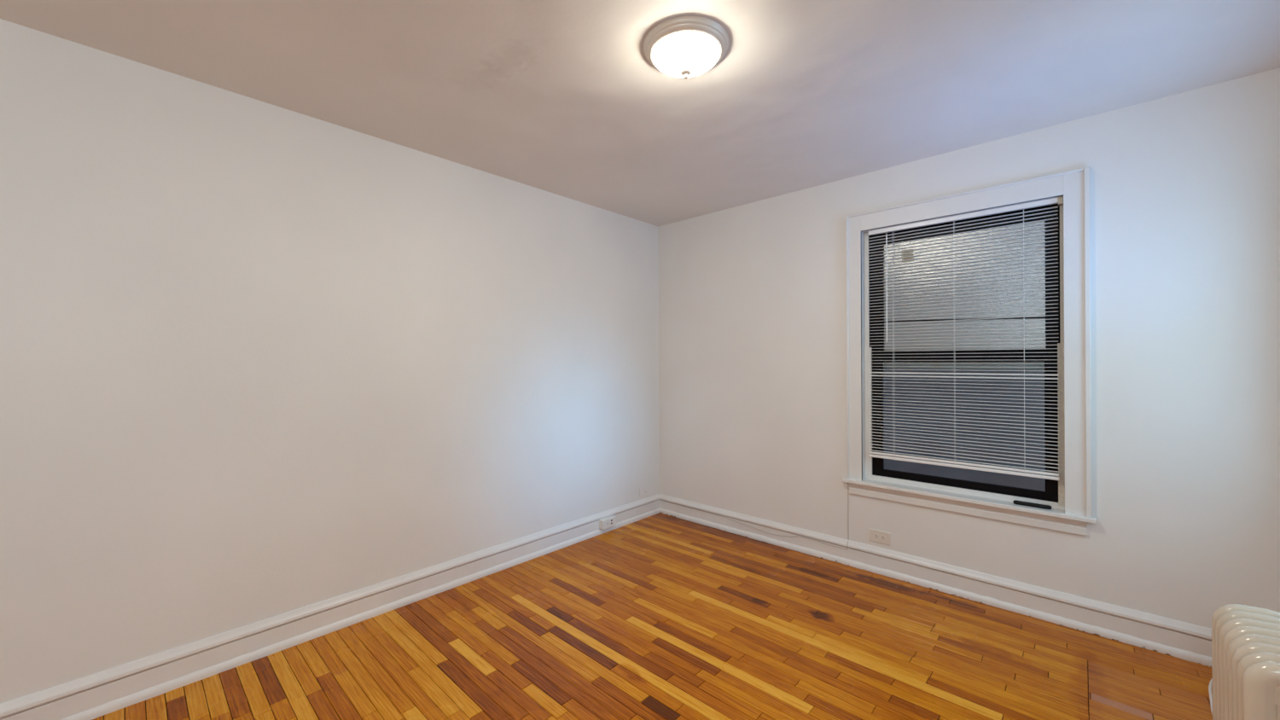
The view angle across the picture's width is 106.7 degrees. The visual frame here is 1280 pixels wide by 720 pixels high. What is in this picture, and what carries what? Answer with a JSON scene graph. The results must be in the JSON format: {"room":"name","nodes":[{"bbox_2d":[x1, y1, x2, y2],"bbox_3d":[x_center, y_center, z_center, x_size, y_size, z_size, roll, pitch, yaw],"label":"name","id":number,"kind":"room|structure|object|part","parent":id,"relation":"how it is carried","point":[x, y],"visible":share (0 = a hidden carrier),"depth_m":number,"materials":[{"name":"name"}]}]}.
{"room":"empty bedroom","nodes":[
{"label":"empty bedroom","id":0,"kind":"room"},
{"bbox_2d":[0,18,659,703],"bbox_3d":[-1.878,0.097,2.485,0.160,2.770,6.220,0,0,43],"label":"wall","id":1,"kind":"structure","parent":0,"point":[259,360],"depth_m":2.35,"materials":[{"name":"paint"}]},
{"bbox_2d":[0,494,659,719],"bbox_3d":[-1.804,1.377,2.416,0.032,0.170,5.899,0,0,43],"label":"baseboard","id":2,"kind":"structure","parent":1,"relation":"attached to","point":[90,697],"depth_m":2.39,"materials":[{"name":"paint"}]},
{"bbox_2d":[599,515,615,529],"bbox_3d":[-0.275,1.376,4.034,0.048,0.077,0.150,0,0,43],"label":"wall outlet","id":3,"kind":"object","parent":2,"relation":"attached to","point":[609,521],"visible":1,"depth_m":4.00,"materials":[{"name":"white plastic"}]},
{"bbox_2d":[639,486,648,497],"bbox_3d":[0.040,1.225,4.431,0.006,0.078,0.128,0,0,43],"label":"outlet cover","id":4,"kind":"object","parent":1,"relation":"attached to","point":[642,491],"visible":1,"depth_m":4.42,"materials":[{"name":"paint"}]},
{"bbox_2d":[0,0,1279,226],"bbox_3d":[-0.471,-1.356,1.183,4.006,0.120,6.220,0,0,43],"label":"ceiling","id":5,"kind":"structure","parent":0,"point":[564,98],"depth_m":2.13,"materials":[{"name":"paint"}]},
{"bbox_2d":[642,16,729,79],"bbox_3d":[0.189,-1.229,1.970,0.354,0.134,0.354,0,0,43],"label":"ceiling light","id":6,"kind":"object","parent":5,"relation":"attached to","point":[684,47],"visible":1,"depth_m":1.89,"materials":[{"name":"white glass"}]},
{"bbox_3d":[0.189,-1.231,1.970,0.274,0.066,0.274,0,0,43],"label":"lamp shade","id":7,"kind":"part","parent":6,"relation":"part of","materials":[{"name":"white glass"}]},
{"bbox_2d":[92,512,1212,719],"bbox_3d":[-0.461,1.494,1.176,3.986,0.080,6.300,0,0,43],"label":"floor","id":8,"kind":"structure","parent":0,"point":[660,616],"depth_m":2.34,"materials":[{"name":"brown wood"}]},
{"bbox_2d":[1208,678,1212,714],"bbox_3d":[2.341,1.440,1.794,0.217,0.012,1.115,0,0,43],"label":"cable","id":9,"kind":"object","parent":8,"relation":"on","point":[1210,685],"visible":0.35,"depth_m":2.05,"materials":[{"name":"white plastic"}]},
{"bbox_2d":[1211,604,1279,719],"bbox_3d":[1.837,1.115,1.351,0.223,0.663,0.460,0,0,43],"label":"radiator","id":10,"kind":"object","parent":8,"relation":"on","point":[1246,639],"visible":1,"depth_m":1.37,"materials":[{"name":"metal"}]},
{"bbox_2d":[658,67,1279,628],"bbox_3d":[1.591,0.088,3.405,3.686,2.770,0.160,0,0,43],"label":"wall","id":11,"kind":"structure","parent":0,"point":[1184,187],"depth_m":2.51,"materials":[{"name":"paint"}]},
{"bbox_2d":[660,482,848,549],"bbox_3d":[0.838,1.126,3.974,1.739,0.513,0.029,0,0,43],"label":"wire","id":12,"kind":"object","parent":11,"relation":"attached to","point":[847,483],"visible":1,"depth_m":3.71,"materials":[{"name":"beige"}]},
{"bbox_2d":[868,529,890,545],"bbox_3d":[1.635,1.207,3.250,0.136,0.083,0.009,0,0,43],"label":"wall outlet","id":13,"kind":"object","parent":11,"relation":"attached to","point":[876,536],"visible":1,"depth_m":3.25,"materials":[{"name":"beige paint"}]},
{"bbox_2d":[659,494,1211,667],"bbox_3d":[1.530,1.367,3.330,3.684,0.170,0.033,0,0,43],"label":"baseboard","id":14,"kind":"structure","parent":11,"relation":"attached to","point":[1184,641],"depth_m":2.85,"materials":[{"name":"paint"}]},
{"bbox_2d":[842,166,1096,535],"bbox_3d":[2.038,-0.041,3.078,1.304,1.966,0.392,0,0,43],"label":"window","id":15,"kind":"structure","parent":11,"relation":"in","point":[1069,497],"depth_m":2.92,"materials":[{"name":"paint"}]},
{"bbox_3d":[2.049,0.033,3.071,0.960,0.050,0.012,0,0,43],"label":"storm rail","id":16,"kind":"part","parent":15,"relation":"part of","materials":[{"name":"silver metal"}]},
{"bbox_3d":[2.022,-0.470,3.058,1.046,0.930,0.028,0,0,43],"label":"sash frame","id":17,"kind":"part","parent":15,"relation":"part of","materials":[{"name":"brown metal"}]},
{"bbox_3d":[2.029,-0.437,3.051,0.871,0.758,0.003,0,0,43],"label":"pane","id":18,"kind":"part","parent":15,"relation":"part of","materials":[{"name":"clear glass"}]},
{"bbox_3d":[2.006,0.376,3.028,1.028,0.859,0.026,0,0,43],"label":"sash frame","id":19,"kind":"part","parent":15,"relation":"part of","materials":[{"name":"brown metal"}]},
{"bbox_2d":[868,196,1063,480],"bbox_3d":[1.966,-0.115,2.974,1.015,1.570,0.039,0,0,43],"label":"blind","id":20,"kind":"object","parent":15,"relation":"attached to","point":[1059,200],"visible":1,"depth_m":2.94,"materials":[{"name":"white plastic"}]},
{"bbox_3d":[1.712,-0.111,3.216,0.002,1.525,0.029,0,0,43],"label":"ladder cord","id":21,"kind":"part","parent":20,"relation":"part of","materials":[{"name":"white fabric"}]},
{"bbox_3d":[1.968,-0.112,2.980,0.002,1.525,0.029,0,0,43],"label":"ladder cord","id":22,"kind":"part","parent":20,"relation":"part of","materials":[{"name":"white fabric"}]},
{"bbox_3d":[1.965,0.652,2.983,0.996,0.037,0.026,0,0,43],"label":"rail","id":23,"kind":"part","parent":20,"relation":"part of","materials":[{"name":"white plastic"}]},
{"bbox_3d":[2.217,-0.114,2.749,0.002,1.525,0.029,0,0,43],"label":"ladder cord","id":24,"kind":"part","parent":20,"relation":"part of","materials":[{"name":"white fabric"}]},
{"bbox_2d":[1012,500,1051,509],"bbox_3d":[2.234,0.825,2.715,0.169,0.021,0.026,0,0,43],"label":"bar","id":25,"kind":"object","parent":15,"relation":"on","point":[1015,502],"visible":1,"depth_m":2.71,"materials":[{"name":"black plastic"}]},
{"label":"outside","id":26,"kind":"structure","parent":0,"visible":0},
{"bbox_2d":[883,368,1045,491],"bbox_3d":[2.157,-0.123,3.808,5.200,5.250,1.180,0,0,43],"label":"window pane","id":27,"kind":"structure","parent":26,"point":[1018,481],"depth_m":3.96,"materials":[{"name":"clear glass"}]}
]}

